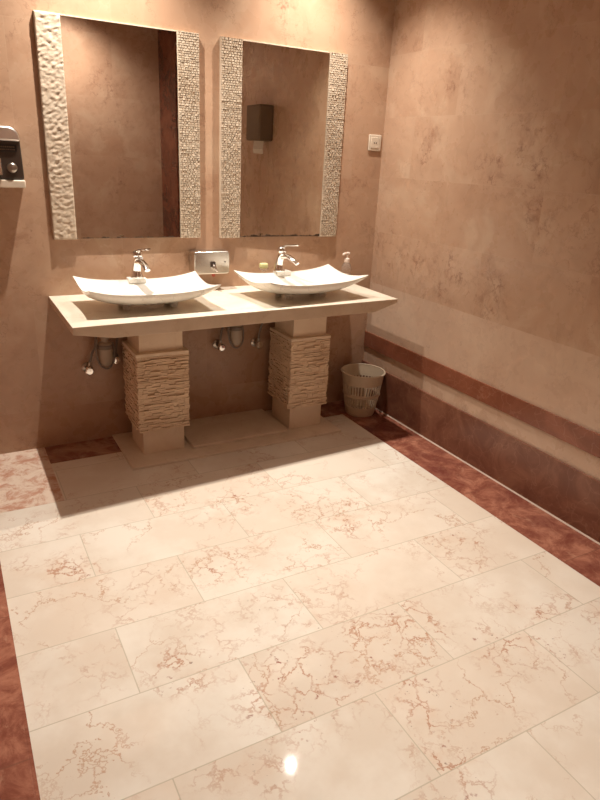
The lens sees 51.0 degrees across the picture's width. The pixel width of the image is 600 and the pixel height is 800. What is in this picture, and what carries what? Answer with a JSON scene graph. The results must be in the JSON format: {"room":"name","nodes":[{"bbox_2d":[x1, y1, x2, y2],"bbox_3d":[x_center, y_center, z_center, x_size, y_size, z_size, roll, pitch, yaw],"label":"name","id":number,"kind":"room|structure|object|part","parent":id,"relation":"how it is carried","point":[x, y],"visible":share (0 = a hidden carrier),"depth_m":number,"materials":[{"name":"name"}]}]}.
{"room":"public restroom","nodes":[
{"label":"public restroom","id":0,"kind":"room"},
{"bbox_2d":[0,0,394,453],"bbox_3d":[-0.758,-1.203,3.278,3.020,2.900,0.120,-9,24,-28],"label":"wall","id":1,"kind":"structure","parent":0,"point":[47,399],"depth_m":3.35,"materials":[{"name":"brown paint"}]},
{"bbox_2d":[0,125,25,187],"bbox_3d":[-1.329,-1.099,2.847,0.134,0.260,0.102,-9,24,-28],"label":"soap dispenser","id":2,"kind":"object","parent":1,"relation":"attached to","point":[11,165],"visible":1,"depth_m":2.83,"materials":[{"name":"plastic"}]},
{"bbox_2d":[0,179,25,187],"bbox_3d":[-1.335,-0.997,2.894,0.128,0.034,0.087,-9,24,-28],"label":"drip tray","id":3,"kind":"object","parent":2,"relation":"on","point":[4,183],"depth_m":2.87,"materials":[{"name":"beige plastic"}]},
{"bbox_2d":[82,337,96,374],"bbox_3d":[-1.108,-0.303,3.308,0.080,0.360,0.106,-9,24,-28],"label":"valve","id":4,"kind":"object","parent":1,"relation":"attached to","point":[87,366],"visible":0.76,"depth_m":3.34,"materials":[{"name":"silver metal"}]},
{"bbox_3d":[-1.117,-0.154,3.342,0.046,0.044,0.023,-9,24,-28],"label":"valve knob","id":5,"kind":"part","parent":4,"relation":"part of","materials":[{"name":"silver metal"}]},
{"bbox_2d":[95,337,114,369],"bbox_3d":[-1.039,-0.326,3.311,0.105,0.312,0.150,-9,24,-28],"label":"trap","id":6,"kind":"object","parent":1,"relation":"attached to","point":[106,356],"visible":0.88,"depth_m":3.28,"materials":[{"name":"grey plastic"}]},
{"bbox_2d":[98,339,112,365],"bbox_3d":[-1.020,-0.324,3.281,0.072,0.294,0.072,-9,24,-28],"label":"cup","id":7,"kind":"object","parent":6,"relation":"on","point":[105,347],"depth_m":3.28,"materials":[{"name":"grey plastic"}]},
{"bbox_2d":[33,10,200,239],"bbox_3d":[-0.854,-1.293,3.090,0.757,0.978,0.028,-9,24,-28],"label":"wall mirror","id":8,"kind":"object","parent":1,"relation":"attached to","point":[120,106],"visible":1,"depth_m":3.07,"materials":[{"name":"mirror"}]},
{"bbox_2d":[60,15,179,238],"bbox_3d":[-0.856,-1.293,3.093,0.534,0.968,0.008,-9,24,-28],"label":"mirror glass","id":9,"kind":"object","parent":8,"relation":"attached to","point":[120,82],"depth_m":3.07,"materials":[{"name":"mirror"}]},
{"bbox_2d":[114,338,120,364],"bbox_3d":[-0.992,-0.341,3.361,0.056,0.317,0.106,-9,24,-28],"label":"valve","id":10,"kind":"object","parent":1,"relation":"attached to","point":[117,358],"visible":0.5,"depth_m":3.39,"materials":[{"name":"silver metal"}]},
{"bbox_3d":[-0.990,-0.213,3.393,0.046,0.044,0.023,-9,24,-28],"label":"valve knob","id":11,"kind":"part","parent":10,"relation":"part of","materials":[{"name":"silver metal"}]},
{"bbox_2d":[189,249,228,276],"bbox_3d":[-0.494,-0.748,3.467,0.205,0.145,0.132,-9,24,-28],"label":"soap dispenser","id":12,"kind":"object","parent":1,"relation":"attached to","point":[201,261],"visible":0.92,"depth_m":3.43,"materials":[{"name":"metal"}]},
{"bbox_2d":[213,327,225,350],"bbox_3d":[-0.460,-0.428,3.639,0.056,0.304,0.106,-9,24,-28],"label":"valve","id":13,"kind":"object","parent":1,"relation":"attached to","point":[217,344],"visible":0.71,"depth_m":3.67,"materials":[{"name":"silver metal"}]},
{"bbox_3d":[-0.457,-0.306,3.669,0.046,0.044,0.023,-9,24,-28],"label":"valve knob","id":14,"kind":"part","parent":13,"relation":"part of","materials":[{"name":"silver metal"}]},
{"bbox_2d":[226,325,243,348],"bbox_3d":[-0.389,-0.443,3.646,0.105,0.272,0.150,-9,24,-28],"label":"trap","id":15,"kind":"object","parent":1,"relation":"attached to","point":[235,333],"visible":0.63,"depth_m":3.62,"materials":[{"name":"grey plastic"}]},
{"bbox_2d":[229,325,241,344],"bbox_3d":[-0.370,-0.441,3.616,0.072,0.254,0.072,-9,24,-28],"label":"cup","id":16,"kind":"object","parent":15,"relation":"on","point":[235,332],"depth_m":3.61,"materials":[{"name":"grey plastic"}]},
{"bbox_2d":[251,323,262,348],"bbox_3d":[-0.245,-0.456,3.754,0.056,0.314,0.106,-9,24,-28],"label":"valve","id":17,"kind":"object","parent":1,"relation":"attached to","point":[255,342],"visible":0.79,"depth_m":3.78,"materials":[{"name":"silver metal"}]},
{"bbox_3d":[-0.242,-0.329,3.785,0.046,0.044,0.023,-9,24,-28],"label":"valve knob","id":18,"kind":"part","parent":17,"relation":"part of","materials":[{"name":"silver metal"}]},
{"bbox_2d":[219,36,347,237],"bbox_3d":[-0.091,-1.408,3.493,0.752,0.984,0.028,-9,24,-28],"label":"wall mirror","id":19,"kind":"object","parent":1,"relation":"attached to","point":[282,107],"visible":1,"depth_m":3.47,"materials":[{"name":"mirror"}]},
{"bbox_2d":[240,41,329,236],"bbox_3d":[-0.091,-1.409,3.496,0.519,0.974,0.008,-8,24,-27],"label":"mirror glass","id":20,"kind":"object","parent":19,"relation":"attached to","point":[285,90],"depth_m":3.48,"materials":[{"name":"mirror"}]},
{"bbox_2d":[368,134,381,150],"bbox_3d":[0.449,-1.539,3.766,0.088,0.090,0.014,-9,24,-28],"label":"power socket","id":21,"kind":"object","parent":1,"relation":"attached to","point":[374,144],"visible":1,"depth_m":3.76,"materials":[{"name":"beige plastic"}]},
{"bbox_2d":[0,400,599,799],"bbox_3d":[0.262,0.969,1.968,3.020,0.100,4.690,-9,24,-28],"label":"floor","id":22,"kind":"structure","parent":0,"point":[361,611],"depth_m":2.23,"materials":[{"name":"beige tile"}]},
{"bbox_2d":[121,331,189,454],"bbox_3d":[-0.777,-0.110,3.394,0.293,0.750,0.300,-9,24,-28],"label":"stone pillar","id":23,"kind":"structure","parent":22,"relation":"on","point":[156,366],"depth_m":3.30,"materials":[{"name":"beige stone"}]},
{"bbox_2d":[49,284,397,337],"bbox_3d":[-0.342,-0.503,3.339,1.770,0.063,0.651,-9,24,-28],"label":"countertop","id":24,"kind":"structure","parent":23,"relation":"on","point":[82,315],"depth_m":3.10,"materials":[{"name":"beige stone"}]},
{"bbox_2d":[73,271,220,310],"bbox_3d":[-0.750,-0.525,3.077,0.622,0.127,0.416,-9,24,-28],"label":"washbasin","id":25,"kind":"object","parent":24,"relation":"in","point":[172,290],"visible":1,"depth_m":3.11,"materials":[{"name":"white ceramic"}]},
{"bbox_2d":[131,248,150,278],"bbox_3d":[-0.794,-0.684,3.139,0.068,0.163,0.166,-13,26,-35],"label":"tap","id":26,"kind":"object","parent":25,"relation":"on","point":[138,263],"visible":1,"depth_m":3.14,"materials":[{"name":"silver metal"}]},
{"bbox_3d":[-0.781,-0.670,3.126,0.040,0.053,0.124,-13,26,-35],"label":"spout","id":27,"kind":"part","parent":26,"relation":"part of","materials":[{"name":"silver metal"}]},
{"bbox_3d":[-0.775,-0.741,3.106,0.030,0.032,0.115,-16,28,-40],"label":"lever","id":28,"kind":"part","parent":26,"relation":"part of","materials":[{"name":"silver metal"}]},
{"bbox_2d":[259,263,268,272],"bbox_3d":[-0.211,-0.717,3.625,0.060,0.142,0.060,-9,24,-28],"label":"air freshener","id":29,"kind":"object","parent":24,"relation":"on","point":[263,267],"visible":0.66,"depth_m":3.59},
{"bbox_2d":[234,264,367,299],"bbox_3d":[0.000,-0.642,3.478,0.645,0.129,0.420,-12,25,-33],"label":"washbasin","id":30,"kind":"object","parent":24,"relation":"in","point":[321,280],"visible":1,"depth_m":3.52,"materials":[{"name":"white ceramic"}]},
{"bbox_2d":[274,244,299,271],"bbox_3d":[-0.073,-0.797,3.523,0.166,0.163,0.068,19,26,35],"label":"tap","id":31,"kind":"object","parent":30,"relation":"on","point":[278,267],"visible":1,"depth_m":3.52,"materials":[{"name":"silver metal"}]},
{"bbox_3d":[-0.058,-0.785,3.514,0.124,0.053,0.040,19,26,35],"label":"spout","id":32,"kind":"part","parent":31,"relation":"part of","materials":[{"name":"silver metal"}]},
{"bbox_3d":[-0.053,-0.855,3.494,0.115,0.032,0.030,16,25,30],"label":"lever","id":33,"kind":"part","parent":31,"relation":"part of","materials":[{"name":"silver metal"}]},
{"bbox_2d":[341,252,350,274],"bbox_3d":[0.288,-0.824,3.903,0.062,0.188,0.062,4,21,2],"label":"soap bottle","id":34,"kind":"object","parent":24,"relation":"on","point":[346,267],"visible":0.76,"depth_m":3.88,"materials":[{"name":"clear plastic"}]},
{"bbox_2d":[112,409,340,469],"bbox_3d":[-0.411,0.188,3.709,1.265,0.032,0.454,-9,24,-28],"label":"stone plinth","id":35,"kind":"object","parent":22,"relation":"on","point":[232,432],"visible":0.75,"depth_m":3.63,"materials":[{"name":"beige stone"}]},
{"bbox_2d":[267,317,330,428],"bbox_3d":[-0.009,-0.228,3.801,0.277,0.750,0.295,-9,24,-28],"label":"stone pillar","id":36,"kind":"structure","parent":22,"relation":"on","point":[299,351],"depth_m":3.71,"materials":[{"name":"beige stone"}]},
{"bbox_2d":[341,363,385,416],"bbox_3d":[0.399,-0.057,4.093,0.289,0.289,0.289,-13,26,-35],"label":"basket","id":37,"kind":"object","parent":22,"relation":"on","point":[357,406],"visible":1,"depth_m":4.04,"materials":[{"name":"beige plastic"}]},
{"bbox_2d":[363,0,599,480],"bbox_3d":[1.635,-0.601,2.048,0.120,2.900,4.570,-9,24,-28],"label":"wall","id":38,"kind":"structure","parent":0,"point":[487,235],"depth_m":3.08,"materials":[{"name":"brown paint"}]},
{"bbox_2d":[359,360,599,542],"bbox_3d":[1.345,0.510,2.774,0.014,0.278,3.870,-9,24,-28],"label":"baseboard","id":39,"kind":"structure","parent":38,"relation":"attached to","point":[571,495],"depth_m":3.27,"materials":[{"name":"red stone"}]},
{"bbox_2d":[364,331,599,457],"bbox_3d":[1.361,0.238,2.669,0.010,0.102,3.870,-9,24,-28],"label":"trim","id":40,"kind":"structure","parent":38,"relation":"attached to","point":[576,435],"depth_m":3.26,"materials":[{"name":"red stone"}]},
{"bbox_2d":[375,407,599,544],"bbox_3d":[1.331,0.638,2.818,0.005,0.006,3.870,-9,24,-28],"label":"trim","id":41,"kind":"structure","parent":38,"relation":"attached to","point":[375,407],"depth_m":3.30,"materials":[{"name":"white"}]}
]}

